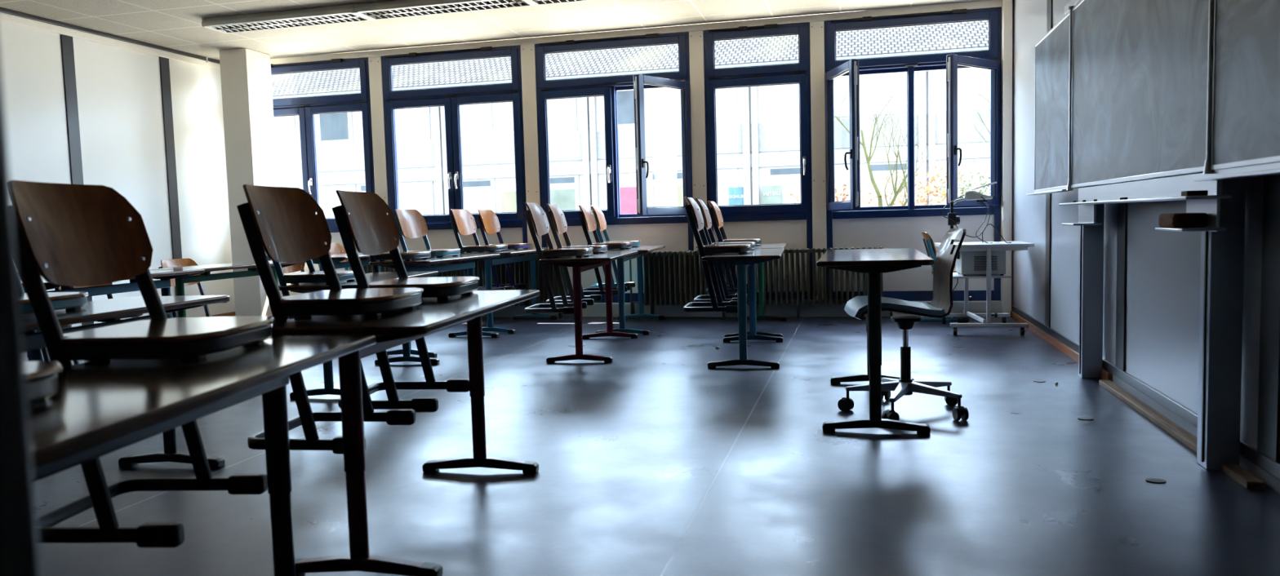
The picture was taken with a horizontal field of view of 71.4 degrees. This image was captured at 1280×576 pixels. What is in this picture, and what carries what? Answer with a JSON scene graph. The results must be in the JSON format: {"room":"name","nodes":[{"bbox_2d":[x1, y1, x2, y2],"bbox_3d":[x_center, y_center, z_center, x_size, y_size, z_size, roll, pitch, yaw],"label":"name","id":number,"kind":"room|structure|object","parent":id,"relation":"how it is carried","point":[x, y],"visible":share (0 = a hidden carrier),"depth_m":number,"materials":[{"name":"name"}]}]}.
{"room":"classroom","nodes":[
{"label":"classroom","id":0,"kind":"room"},
{"bbox_2d":[0,7,235,327],"bbox_3d":[-5.745,-0.738,5.747,0.300,2.850,9.500,-1,4,14],"label":"wall","id":1,"kind":"structure","parent":0,"point":[144,122],"depth_m":8.63,"materials":[{"name":"white paint"}]},
{"bbox_2d":[23,311,235,352],"bbox_3d":[-5.527,0.623,6.115,0.022,0.070,8.300,-1,4,14],"label":"baseboard","id":2,"kind":"structure","parent":1,"relation":"attached to","point":[233,313],"depth_m":9.86,"materials":[{"name":"orange wood"}]},
{"bbox_2d":[218,48,283,316],"bbox_3d":[-4.128,-1.065,9.506,0.320,2.850,0.400,-1,4,14],"label":"column","id":3,"kind":"structure","parent":0,"point":[246,77],"depth_m":9.33,"materials":[{"name":"beige paint"}]},
{"bbox_2d":[0,0,989,60],"bbox_3d":[-1.928,-2.199,3.756,8.793,0.150,11.100,-1,4,14],"label":"ceiling","id":4,"kind":"structure","parent":0,"point":[175,24],"depth_m":8.18,"materials":[{"name":"paint"}]},
{"bbox_2d":[201,4,372,33],"bbox_3d":[-3.092,-2.355,7.802,1.494,0.080,0.319,-1,4,14],"label":"ceiling lamp","id":5,"kind":"object","parent":4,"relation":"attached to","point":[343,13],"visible":0.88,"depth_m":7.73,"materials":[{"name":"metal"}]},
{"bbox_2d":[354,0,534,20],"bbox_3d":[-1.636,-2.369,7.442,1.494,0.080,0.319,-1,4,14],"label":"ceiling lamp","id":6,"kind":"object","parent":4,"relation":"attached to","point":[392,9],"visible":0.96,"depth_m":7.42,"materials":[{"name":"metal"}]},
{"bbox_2d":[527,0,591,5],"bbox_3d":[-0.180,-2.382,7.082,1.494,0.080,0.319,-1,4,14],"label":"ceiling lamp","id":7,"kind":"object","parent":4,"relation":"attached to","point":[536,2],"visible":1,"depth_m":7.32,"materials":[{"name":"metal"}]},
{"bbox_2d":[270,0,1001,300],"bbox_3d":[-0.592,-1.134,9.119,8.193,2.850,0.170,-1,4,14],"label":"wall","id":8,"kind":"structure","parent":0,"point":[527,58],"depth_m":8.73,"materials":[{"name":"beige paint"}]},
{"bbox_2d":[271,57,374,295],"bbox_3d":[-3.609,-1.141,9.890,1.585,2.656,0.357,-1,4,14],"label":"window","id":9,"kind":"structure","parent":8,"relation":"in","point":[305,108],"depth_m":9.69,"materials":[{"name":"blue paint"}]},
{"bbox_2d":[381,45,527,253],"bbox_3d":[-1.927,-1.157,9.474,1.580,2.656,0.357,-1,4,14],"label":"window","id":10,"kind":"structure","parent":8,"relation":"in","point":[513,225],"depth_m":9.33,"materials":[{"name":"blue paint"}]},
{"bbox_2d":[534,31,694,302],"bbox_3d":[-0.313,-1.148,8.756,1.595,2.656,0.978,-1,4,14],"label":"window","id":11,"kind":"structure","parent":8,"relation":"in","point":[669,227],"depth_m":8.93,"materials":[{"name":"blue paint"}]},
{"bbox_2d":[288,300,1001,317],"bbox_3d":[-0.622,0.224,9.140,8.100,0.140,0.120,-1,4,14],"label":"baseboard","id":12,"kind":"structure","parent":8,"relation":"attached to","point":[597,309],"depth_m":8.71,"materials":[{"name":"brown wood"}]},
{"bbox_2d":[702,22,813,300],"bbox_3d":[1.166,-1.186,8.709,1.017,2.656,0.357,-1,4,14],"label":"window","id":13,"kind":"structure","parent":8,"relation":"in","point":[791,224],"depth_m":8.60,"materials":[{"name":"blue paint"}]},
{"bbox_2d":[823,7,1001,301],"bbox_3d":[2.468,-1.173,8.061,1.561,2.656,0.991,-1,4,14],"label":"window","id":14,"kind":"structure","parent":8,"relation":"in","point":[849,224],"depth_m":8.24,"materials":[{"name":"blue paint"}]},
{"bbox_2d":[1002,200,1005,241],"bbox_3d":[3.281,-0.498,8.027,0.020,0.577,0.022,-1,4,14],"label":"trim","id":15,"kind":"structure","parent":8,"relation":"attached to","point":[1004,202],"depth_m":8.01,"materials":[{"name":"white paint"}]},
{"bbox_2d":[23,316,1279,575],"bbox_3d":[-1.845,0.776,3.980,8.793,0.120,11.100,-1,4,14],"label":"floor","id":16,"kind":"structure","parent":0,"point":[653,460],"depth_m":3.35,"materials":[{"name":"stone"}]},
{"bbox_2d":[17,272,71,360],"bbox_3d":[-3.709,0.286,5.355,0.444,0.753,0.390,0,4,17],"label":"chair","id":17,"kind":"object","parent":16,"relation":"on","point":[46,357],"visible":0.03,"depth_m":5.54,"materials":[{"name":"metal"}]},
{"bbox_2d":[54,283,142,364],"bbox_3d":[-3.719,0.216,6.140,0.458,0.777,0.403,0,5,21],"label":"chair","id":18,"kind":"object","parent":16,"relation":"on","point":[109,296],"visible":0.05,"depth_m":6.14,"materials":[{"name":"metal"}]},
{"bbox_2d":[20,269,204,361],"bbox_3d":[-3.272,0.283,5.464,0.480,0.720,1.280,-1,4,11],"label":"school desk","id":19,"kind":"object","parent":16,"relation":"on","point":[164,283],"visible":0.29,"depth_m":5.57,"materials":[{"name":"grey laminate"}]},
{"bbox_2d":[20,295,228,468],"bbox_3d":[-2.046,0.434,3.133,0.480,0.700,1.340,-1,4,9],"label":"school desk","id":20,"kind":"object","parent":16,"relation":"on","point":[110,312],"visible":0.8,"depth_m":3.39,"materials":[{"name":"grey laminate"}]},
{"bbox_2d":[17,272,88,361],"bbox_3d":[-2.240,0.090,3.119,0.467,0.793,0.411,-1,4,9],"label":"chair","id":21,"kind":"object","parent":20,"relation":"on","point":[60,300],"visible":0.34,"depth_m":3.15,"materials":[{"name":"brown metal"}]},
{"bbox_2d":[158,258,230,318],"bbox_3d":[-3.666,0.134,7.367,0.444,0.753,0.390,0,4,17],"label":"chair","id":22,"kind":"object","parent":16,"relation":"on","point":[175,263],"visible":0.21,"depth_m":7.44,"materials":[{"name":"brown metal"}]},
{"bbox_2d":[27,334,376,575],"bbox_3d":[-0.961,0.513,1.741,0.500,0.690,1.200,-1,4,5],"label":"school desk","id":23,"kind":"object","parent":16,"relation":"on","point":[99,408],"visible":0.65,"depth_m":1.70,"materials":[{"name":"grey laminate"}]},
{"bbox_2d":[24,360,62,404],"bbox_3d":[-1.195,0.203,1.359,0.467,0.793,0.411,-1,4,5],"label":"chair","id":24,"kind":"object","parent":23,"relation":"on","point":[42,377],"visible":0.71,"depth_m":1.44,"materials":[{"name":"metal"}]},
{"bbox_2d":[9,180,275,547],"bbox_3d":[-1.133,0.148,2.075,0.467,0.793,0.411,-1,4,4],"label":"chair","id":25,"kind":"object","parent":23,"relation":"on","point":[65,234],"visible":0.96,"depth_m":2.01,"materials":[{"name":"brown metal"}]},
{"bbox_2d":[149,261,305,317],"bbox_3d":[-3.075,0.183,6.719,0.480,0.720,1.240,-1,4,14],"label":"school desk","id":26,"kind":"object","parent":16,"relation":"on","point":[252,271],"visible":0.28,"depth_m":6.46,"materials":[{"name":"grey laminate"}]},
{"bbox_2d":[266,255,305,289],"bbox_3d":[-3.289,0.012,8.592,0.467,0.793,0.411,0,5,25],"label":"chair","id":27,"kind":"object","parent":16,"relation":"on","point":[298,267],"visible":0.07,"depth_m":8.70,"materials":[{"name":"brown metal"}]},
{"bbox_2d":[318,243,348,270],"bbox_3d":[-2.955,-0.040,8.961,0.486,0.825,0.427,0,5,18],"label":"chair","id":28,"kind":"object","parent":16,"relation":"on","point":[335,248],"visible":0.06,"depth_m":9.12,"materials":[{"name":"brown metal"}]},
{"bbox_2d":[305,253,380,272],"bbox_3d":[-2.722,0.044,8.444,0.500,0.720,1.240,-1,4,9],"label":"school desk","id":29,"kind":"object","parent":16,"relation":"on","point":[336,259],"visible":0.17,"depth_m":8.13,"materials":[{"name":"grey laminate"}]},
{"bbox_2d":[279,271,439,398],"bbox_3d":[-1.721,0.259,5.673,0.480,0.650,1.340,-1,4,7],"label":"school desk","id":30,"kind":"object","parent":16,"relation":"on","point":[303,288],"visible":0.42,"depth_m":5.11,"materials":[{"name":"grey laminate"}]},
{"bbox_2d":[271,259,355,319],"bbox_3d":[-1.952,-0.033,5.324,0.467,0.793,0.411,-1,4,8],"label":"chair","id":31,"kind":"object","parent":30,"relation":"on","point":[313,276],"visible":0.25,"depth_m":5.14,"materials":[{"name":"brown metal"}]},
{"bbox_2d":[271,289,539,575],"bbox_3d":[-0.709,0.408,2.951,0.500,0.705,1.200,-1,4,8],"label":"school desk","id":32,"kind":"object","parent":16,"relation":"on","point":[433,315],"visible":0.83,"depth_m":2.45,"materials":[{"name":"grey laminate"}]},
{"bbox_2d":[236,184,423,454],"bbox_3d":[-0.937,0.075,2.767,0.467,0.793,0.411,-1,4,8],"label":"chair","id":33,"kind":"object","parent":32,"relation":"on","point":[285,224],"visible":0.93,"depth_m":2.68,"materials":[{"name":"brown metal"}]},
{"bbox_2d":[331,190,479,412],"bbox_3d":[-0.856,0.031,3.324,0.467,0.793,0.411,-1,4,7],"label":"chair","id":34,"kind":"object","parent":32,"relation":"on","point":[364,218],"visible":0.84,"depth_m":3.29,"materials":[{"name":"wood"}]},
{"bbox_2d":[368,253,500,357],"bbox_3d":[-1.594,0.113,7.149,0.500,0.715,1.270,0,4,15],"label":"school desk","id":35,"kind":"object","parent":16,"relation":"on","point":[420,264],"visible":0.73,"depth_m":6.96,"materials":[{"name":"grey laminate"}]},
{"bbox_2d":[369,246,431,272],"bbox_3d":[-1.875,-0.216,6.868,0.467,0.793,0.411,0,4,15],"label":"chair","id":36,"kind":"object","parent":35,"relation":"on","point":[406,255],"visible":0.28,"depth_m":6.70,"materials":[{"name":"metal"}]},
{"bbox_2d":[394,209,461,277],"bbox_3d":[-1.743,-0.256,7.347,0.467,0.793,0.411,0,4,17],"label":"chair","id":37,"kind":"object","parent":35,"relation":"on","point":[411,224],"visible":0.58,"depth_m":7.36,"materials":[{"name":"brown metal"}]},
{"bbox_2d":[347,253,568,318],"bbox_3d":[-1.937,-0.015,9.308,2.530,0.664,0.142,-1,4,14],"label":"radiator","id":38,"kind":"object","parent":16,"relation":"on","point":[520,271],"visible":0.07,"depth_m":9.09,"materials":[{"name":"grey metal"}]},
{"bbox_2d":[460,247,556,333],"bbox_3d":[-1.206,0.003,8.434,0.500,0.720,1.240,0,4,14],"label":"school desk","id":39,"kind":"object","parent":16,"relation":"on","point":[531,257],"visible":0.66,"depth_m":8.11,"materials":[{"name":"metal"}]},
{"bbox_2d":[448,208,508,290],"bbox_3d":[-1.472,-0.331,8.187,0.467,0.793,0.411,0,4,14],"label":"chair","id":40,"kind":"object","parent":39,"relation":"on","point":[463,223],"visible":0.77,"depth_m":8.16,"materials":[{"name":"wood"}]},
{"bbox_2d":[476,209,530,290],"bbox_3d":[-1.330,-0.377,8.739,0.467,0.793,0.411,-1,4,13],"label":"chair","id":41,"kind":"object","parent":39,"relation":"on","point":[487,219],"visible":0.74,"depth_m":8.75,"materials":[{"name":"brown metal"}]},
{"bbox_2d":[539,250,638,363],"bbox_3d":[-0.342,0.107,6.726,0.500,0.720,1.340,-1,4,8],"label":"school desk","id":42,"kind":"object","parent":16,"relation":"on","point":[579,264],"visible":0.94,"depth_m":6.13,"materials":[{"name":"black metal"}]},
{"bbox_2d":[524,202,593,314],"bbox_3d":[-0.584,-0.225,6.438,0.467,0.793,0.411,-1,4,8],"label":"chair","id":43,"kind":"object","parent":42,"relation":"on","point":[537,221],"visible":0.93,"depth_m":6.29,"materials":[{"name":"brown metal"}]},
{"bbox_2d":[546,204,608,305],"bbox_3d":[-0.497,-0.274,7.055,0.467,0.793,0.411,-1,4,7],"label":"chair","id":44,"kind":"object","parent":42,"relation":"on","point":[556,217],"visible":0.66,"depth_m":6.92,"materials":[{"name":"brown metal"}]},
{"bbox_2d":[595,245,665,335],"bbox_3d":[-0.077,-0.005,8.119,0.500,0.720,1.280,-1,4,8],"label":"school desk","id":45,"kind":"object","parent":16,"relation":"on","point":[642,250],"visible":0.77,"depth_m":7.58,"materials":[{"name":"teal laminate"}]},
{"bbox_2d":[577,204,633,295],"bbox_3d":[-0.307,-0.344,7.919,0.467,0.793,0.411,-1,4,9],"label":"chair","id":46,"kind":"object","parent":45,"relation":"on","point":[587,218],"visible":0.69,"depth_m":7.76,"materials":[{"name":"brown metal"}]},
{"bbox_2d":[590,205,641,290],"bbox_3d":[-0.231,-0.386,8.457,0.467,0.793,0.411,-1,4,7],"label":"chair","id":47,"kind":"object","parent":45,"relation":"on","point":[600,220],"visible":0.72,"depth_m":8.54,"materials":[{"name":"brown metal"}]},
{"bbox_2d":[702,248,784,368],"bbox_3d":[0.762,0.107,6.299,0.500,0.722,1.320,-1,4,10],"label":"school desk","id":48,"kind":"object","parent":16,"relation":"on","point":[748,260],"visible":0.95,"depth_m":5.71,"materials":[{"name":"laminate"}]},
{"bbox_2d":[683,196,751,313],"bbox_3d":[0.540,-0.239,6.187,0.467,0.793,0.411,-1,4,10],"label":"chair","id":49,"kind":"object","parent":48,"relation":"on","point":[693,211],"visible":0.95,"depth_m":6.02,"materials":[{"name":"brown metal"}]},
{"bbox_2d":[693,198,755,302],"bbox_3d":[0.644,-0.286,6.768,0.467,0.793,0.411,-1,4,10],"label":"chair","id":50,"kind":"object","parent":48,"relation":"on","point":[726,297],"visible":0.63,"depth_m":6.79,"materials":[{"name":"metal"}]},
{"bbox_2d":[724,243,787,337],"bbox_3d":[1.010,-0.004,7.681,0.500,0.722,1.300,-1,4,11],"label":"school desk","id":51,"kind":"object","parent":16,"relation":"on","point":[761,315],"visible":0.5,"depth_m":8.25,"materials":[{"name":"metal"}]},
{"bbox_2d":[706,200,762,293],"bbox_3d":[0.821,-0.364,7.748,0.467,0.793,0.411,-1,4,11],"label":"chair","id":52,"kind":"object","parent":51,"relation":"on","point":[715,213],"visible":0.61,"depth_m":7.58,"materials":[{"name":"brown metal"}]},
{"bbox_2d":[642,246,887,318],"bbox_3d":[1.152,-0.043,8.544,2.355,0.664,0.142,-1,4,14],"label":"radiator","id":53,"kind":"object","parent":16,"relation":"on","point":[658,266],"visible":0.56,"depth_m":8.57,"materials":[{"name":"grey metal"}]},
{"bbox_2d":[629,259,638,314],"bbox_3d":[-0.040,-0.027,8.857,0.134,0.652,0.052,-1,4,14],"label":"pipe","id":54,"kind":"object","parent":53,"relation":"attached to","point":[632,304],"visible":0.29,"depth_m":8.88,"materials":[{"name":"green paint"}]},
{"bbox_2d":[816,248,934,434],"bbox_3d":[1.171,0.211,4.476,0.490,0.765,1.340,-1,4,14],"label":"school desk","id":55,"kind":"object","parent":16,"relation":"on","point":[871,262],"visible":0.93,"depth_m":3.91,"materials":[{"name":"black metal"}]},
{"bbox_2d":[837,228,968,420],"bbox_3d":[1.265,0.161,4.319,0.605,0.882,0.612,-1,4,5],"label":"swivel chair","id":56,"kind":"object","parent":16,"relation":"on","point":[941,304],"visible":0.92,"depth_m":4.29,"materials":[{"name":"black plastic"}]},
{"bbox_2d":[919,231,968,323],"bbox_3d":[2.738,-0.105,7.922,0.467,0.793,0.411,-1,4,14],"label":"chair","id":57,"kind":"object","parent":16,"relation":"on","point":[928,242],"visible":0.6,"depth_m":7.76,"materials":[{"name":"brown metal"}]},
{"bbox_2d":[934,241,1034,335],"bbox_3d":[2.784,-0.014,7.268,0.675,0.706,0.782,-1,4,14],"label":"trolley","id":58,"kind":"object","parent":16,"relation":"on","point":[1014,246],"visible":0.9,"depth_m":6.93,"materials":[{"name":"grey metal"}]},
{"bbox_2d":[947,182,1005,275],"bbox_3d":[2.699,-0.478,7.182,0.410,0.737,0.434,-1,4,14],"label":"projector","id":59,"kind":"object","parent":58,"relation":"on","point":[967,263],"visible":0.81,"depth_m":7.01,"materials":[{"name":"beige plastic"}]},
{"bbox_2d":[942,195,991,237],"bbox_3d":[2.612,-0.576,7.128,0.363,0.349,0.067,0,5,21],"label":"power cable","id":60,"kind":"object","parent":59,"relation":"attached to","point":[962,195],"visible":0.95,"depth_m":7.13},
{"bbox_2d":[975,200,992,243],"bbox_3d":[2.732,-0.536,7.088,0.137,0.370,0.055,1,5,33],"label":"power cable","id":61,"kind":"object","parent":59,"relation":"hanging from","point":[978,200],"visible":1,"depth_m":7.09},
{"bbox_2d":[973,256,997,270],"bbox_3d":[2.708,-0.194,6.980,0.170,0.110,0.003,-1,4,14],"label":"vent grille","id":62,"kind":"object","parent":59,"relation":"attached to","point":[980,262],"depth_m":6.99,"materials":[{"name":"black plastic"}]},
{"bbox_2d":[952,272,1011,278],"bbox_3d":[2.735,-0.105,7.231,0.440,0.015,0.520,-1,4,14],"label":"shelf","id":63,"kind":"object","parent":58,"relation":"attached to","point":[955,275],"depth_m":7.02,"materials":[{"name":"grey metal"}]},
{"bbox_2d":[982,223,1011,243],"bbox_3d":[2.823,-0.430,7.048,0.219,0.160,0.031,-1,4,14],"label":"power cable","id":64,"kind":"object","parent":58,"relation":"on","point":[988,224],"visible":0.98,"depth_m":7.04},
{"bbox_2d":[1033,380,1045,382],"bbox_3d":[2.243,0.523,5.002,0.064,0.004,0.051,-1,4,14],"label":"cap","id":65,"kind":"object","parent":16,"relation":"on","point":[1039,381],"visible":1,"depth_m":4.99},
{"bbox_2d":[1077,417,1093,420],"bbox_3d":[2.039,0.598,4.077,0.064,0.004,0.051,-1,4,14],"label":"cap","id":66,"kind":"object","parent":16,"relation":"on","point":[1079,418],"visible":1,"depth_m":4.07,"materials":[{"name":"grey plastic"}]},
{"bbox_2d":[1145,478,1166,483],"bbox_3d":[1.809,0.676,3.124,0.064,0.004,0.051,-1,4,14],"label":"cap","id":67,"kind":"object","parent":16,"relation":"on","point":[1148,480],"visible":1,"depth_m":3.12,"materials":[{"name":"grey plastic"}]},
{"bbox_2d":[1098,380,1265,489],"bbox_3d":[2.307,0.591,3.933,0.056,0.026,1.920,-1,4,14],"label":"wooden plank","id":68,"kind":"object","parent":16,"relation":"on","point":[1242,476],"visible":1,"depth_m":3.74,"materials":[{"name":"wood"}]},
{"bbox_2d":[1011,0,1279,493],"bbox_3d":[2.408,-0.810,3.679,0.264,2.850,9.400,-1,4,14],"label":"wall","id":69,"kind":"structure","parent":0,"point":[1151,297],"depth_m":4.31,"materials":[{"name":"white paint"}]},
{"bbox_2d":[1000,0,1013,316],"bbox_3d":[3.304,-1.161,8.027,0.078,2.850,0.100,-1,4,14],"label":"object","id":70,"kind":"structure","parent":69,"relation":"attached to","point":[1006,5],"depth_m":7.98,"materials":[{"name":"beige paint"}]},
{"bbox_2d":[1010,311,1112,382],"bbox_3d":[2.979,0.366,6.487,0.024,0.055,3.280,-1,4,14],"label":"baseboard","id":71,"kind":"structure","parent":69,"relation":"attached to","point":[1105,375],"depth_m":6.23,"materials":[{"name":"orange wood"}]},
{"bbox_2d":[1026,0,1279,470],"bbox_3d":[2.251,-0.713,4.119,0.245,2.600,4.560,-1,4,14],"label":"blackboard","id":72,"kind":"object","parent":69,"relation":"attached to","point":[1126,91],"visible":0.98,"depth_m":3.44,"materials":[{"name":"ceramic"}]},
{"bbox_2d":[1026,189,1073,195],"bbox_3d":[2.646,-0.619,5.785,0.061,0.010,1.160,-1,4,14],"label":"tray","id":73,"kind":"object","parent":72,"relation":"on","point":[1038,192],"depth_m":5.79,"materials":[{"name":"metal"}]},
{"bbox_2d":[1061,222,1102,226],"bbox_3d":[2.358,-0.342,4.763,0.138,0.010,0.280,-1,4,14],"label":"tray","id":74,"kind":"object","parent":72,"relation":"on","point":[1068,224],"depth_m":4.64,"materials":[{"name":"metal"}]},
{"bbox_2d":[1058,195,1231,205],"bbox_3d":[2.169,-0.388,3.990,0.142,0.012,2.000,-1,4,14],"label":"chalk tray","id":75,"kind":"object","parent":72,"relation":"on","point":[1207,199],"depth_m":3.55,"materials":[{"name":"metal"}]},
{"bbox_2d":[1159,213,1208,228],"bbox_3d":[1.977,-0.246,3.245,0.115,0.052,0.165,-1,4,14],"label":"sponge","id":76,"kind":"object","parent":72,"relation":"on","point":[1175,220],"visible":1,"depth_m":3.17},
{"bbox_2d":[1155,226,1226,231],"bbox_3d":[1.974,-0.212,3.203,0.138,0.010,0.295,-1,4,14],"label":"tray","id":77,"kind":"object","parent":72,"relation":"on","point":[1206,228],"depth_m":3.08,"materials":[{"name":"metal"}]},
{"bbox_2d":[1181,190,1208,196],"bbox_3d":[1.931,-0.330,3.103,0.065,0.018,0.060,-1,4,14],"label":"box","id":78,"kind":"object","parent":72,"relation":"on","point":[1201,193],"visible":0.84,"depth_m":3.08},
{"bbox_2d":[1193,168,1279,181],"bbox_3d":[1.845,-0.335,2.545,0.066,0.012,1.260,-1,4,14],"label":"tray","id":79,"kind":"object","parent":72,"relation":"on","point":[1220,175],"depth_m":2.87,"materials":[{"name":"metal"}]},
{"bbox_2d":[1213,162,1279,176],"bbox_3d":[1.878,-0.352,2.577,0.016,0.032,1.100,-1,4,14],"label":"tray","id":80,"kind":"object","parent":72,"relation":"on","point":[1228,168],"depth_m":2.87,"materials":[{"name":"metal"}]},
{"bbox_3d":[-2.606,-0.465,0.951,8.193,2.850,0.130,-1,4,14],"label":"wall","id":81,"kind":"structure","parent":0,"visible":0},
{"bbox_2d":[0,62,41,575],"bbox_3d":[0.108,-0.127,0.309,1.257,2.120,0.170,-1,4,14],"label":"door","id":82,"kind":"structure","parent":81,"relation":"in","point":[20,553],"depth_m":0.52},
{"label":"outside","id":83,"kind":"structure","parent":0,"visible":0},
{"bbox_3d":[-1.442,-1.488,35.879,100.000,0.100,51.000,-1,4,14],"label":"ground","id":84,"kind":"structure","parent":83,"visible":0},
{"bbox_2d":[271,20,990,217],"bbox_3d":[-1.029,-5.777,29.381,52.000,9.400,8.701,-1,4,14],"label":"outdoor background","id":85,"kind":"structure","parent":84,"relation":"on","point":[758,130],"depth_m":25.37,"materials":[{"name":"concrete"}]},
{"bbox_2d":[323,186,351,192],"bbox_3d":[-9.461,-3.085,27.848,0.997,0.170,0.020,-1,4,14],"label":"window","id":86,"kind":"structure","parent":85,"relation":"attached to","point":[326,188],"depth_m":27.85,"materials":[{"name":"glass"}]},
{"bbox_2d":[360,185,365,191],"bbox_3d":[-8.183,-3.096,27.532,0.997,0.170,0.020,-1,4,14],"label":"light","id":87,"kind":"object","parent":85,"relation":"attached to","point":[362,187],"depth_m":27.62,"materials":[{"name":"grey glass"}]},
{"bbox_2d":[399,182,429,189],"bbox_3d":[-6.905,-3.108,27.216,0.997,0.170,0.020,-1,4,14],"label":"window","id":88,"kind":"structure","parent":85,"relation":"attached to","point":[402,185],"depth_m":27.21,"materials":[{"name":"clear glass"}]},
{"bbox_2d":[462,180,490,186],"bbox_3d":[-4.947,-3.127,26.732,0.997,0.170,0.020,-1,4,14],"label":"window","id":89,"kind":"structure","parent":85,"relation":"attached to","point":[465,183],"depth_m":26.71,"materials":[{"name":"grey glass"}]},
{"bbox_2d":[500,179,515,186],"bbox_3d":[-3.669,-3.139,26.416,0.997,0.170,0.020,-1,4,14],"label":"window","id":90,"kind":"structure","parent":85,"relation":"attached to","point":[503,182],"depth_m":26.47,"materials":[{"name":"clear glass"}]},
{"bbox_2d":[550,177,574,183],"bbox_3d":[-2.391,-3.151,26.099,0.997,0.170,0.020,-1,4,14],"label":"window","id":91,"kind":"structure","parent":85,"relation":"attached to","point":[553,180],"depth_m":26.06,"materials":[{"name":"grey glass"}]},
{"bbox_2d":[619,174,635,181],"bbox_3d":[-0.433,-3.169,25.615,0.997,0.170,0.020,-1,4,14],"label":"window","id":92,"kind":"structure","parent":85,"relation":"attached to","point":[622,177],"depth_m":25.59,"materials":[{"name":"glass"}]},
{"bbox_2d":[652,172,682,179],"bbox_3d":[0.845,-3.181,25.299,0.997,0.170,0.020,-1,4,14],"label":"window","id":93,"kind":"structure","parent":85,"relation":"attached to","point":[655,175],"depth_m":25.31,"materials":[{"name":"grey glass"}]},
{"bbox_2d":[717,170,733,177],"bbox_3d":[2.123,-3.193,24.983,0.997,0.170,0.020,-1,4,14],"label":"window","id":94,"kind":"structure","parent":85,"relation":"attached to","point":[720,173],"depth_m":24.91,"materials":[{"name":"clear glass"}]},
{"bbox_2d":[726,186,743,205],"bbox_3d":[2.755,-2.547,24.839,0.686,0.530,0.039,-1,4,14],"label":"poster","id":95,"kind":"object","parent":85,"relation":"attached to","point":[735,195],"depth_m":24.86,"materials":[{"name":"blue paper"}]},
{"bbox_2d":[761,185,782,204],"bbox_3d":[3.632,-2.549,24.530,0.560,0.530,0.039,-1,4,14],"label":"poster","id":96,"kind":"object","parent":85,"relation":"attached to","point":[770,194],"depth_m":24.52,"materials":[{"name":"paper"}]},
{"bbox_2d":[769,168,799,175],"bbox_3d":[4.080,-3.211,24.499,0.997,0.170,0.020,-1,4,14],"label":"window","id":97,"kind":"structure","parent":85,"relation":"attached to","point":[773,171],"depth_m":24.51,"materials":[{"name":"grey glass"}]},
{"bbox_2d":[834,165,849,173],"bbox_3d":[5.359,-3.223,24.183,0.997,0.170,0.020,-1,4,14],"label":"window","id":98,"kind":"structure","parent":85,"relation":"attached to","point":[838,169],"depth_m":24.15,"materials":[{"name":"glass"}]},
{"bbox_2d":[870,163,906,171],"bbox_3d":[6.637,-3.235,23.867,0.997,0.170,0.020,-1,4,14],"label":"window","id":99,"kind":"structure","parent":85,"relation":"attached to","point":[874,166],"depth_m":23.87,"materials":[{"name":"grey glass"}]},
{"bbox_2d":[957,160,987,168],"bbox_3d":[8.594,-3.253,23.383,0.997,0.170,0.020,-1,4,14],"label":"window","id":100,"kind":"structure","parent":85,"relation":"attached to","point":[965,163],"depth_m":23.34,"materials":[{"name":"glass"}]},
{"bbox_2d":[789,183,875,207],"bbox_3d":[3.316,-0.933,14.997,1.528,1.658,1.454,-1,4,14],"label":"shrub","id":101,"kind":"object","parent":84,"relation":"on","point":[842,186],"visible":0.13,"depth_m":14.88,"materials":[{"name":"orange plant"}]},
{"bbox_2d":[834,73,938,206],"bbox_3d":[3.352,-1.511,12.171,1.602,3.238,1.947,-3,5,-23],"label":"bare tree","id":102,"kind":"object","parent":84,"relation":"on","point":[868,158],"visible":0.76,"depth_m":12.01,"materials":[{"name":"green plant"}]},
{"bbox_2d":[860,165,975,206],"bbox_3d":[4.563,-1.003,14.204,1.938,1.847,1.639,-2,4,-11],"label":"shrub","id":103,"kind":"object","parent":84,"relation":"on","point":[928,188],"visible":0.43,"depth_m":13.99,"materials":[{"name":"orange plant"}]},
{"bbox_2d":[922,171,990,204],"bbox_3d":[5.853,-1.163,15.936,1.878,1.836,1.709,3,6,45],"label":"shrub","id":104,"kind":"object","parent":84,"relation":"on","point":[978,173],"visible":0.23,"depth_m":15.94,"materials":[{"name":"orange plant"}]},
{"bbox_2d":[957,68,990,149],"bbox_3d":[5.144,-2.109,11.549,2.727,4.424,1.866,-3,5,-18],"label":"bare tree","id":105,"kind":"object","parent":84,"relation":"on","point":[987,100],"visible":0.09,"depth_m":11.49,"materials":[{"name":"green plant"}]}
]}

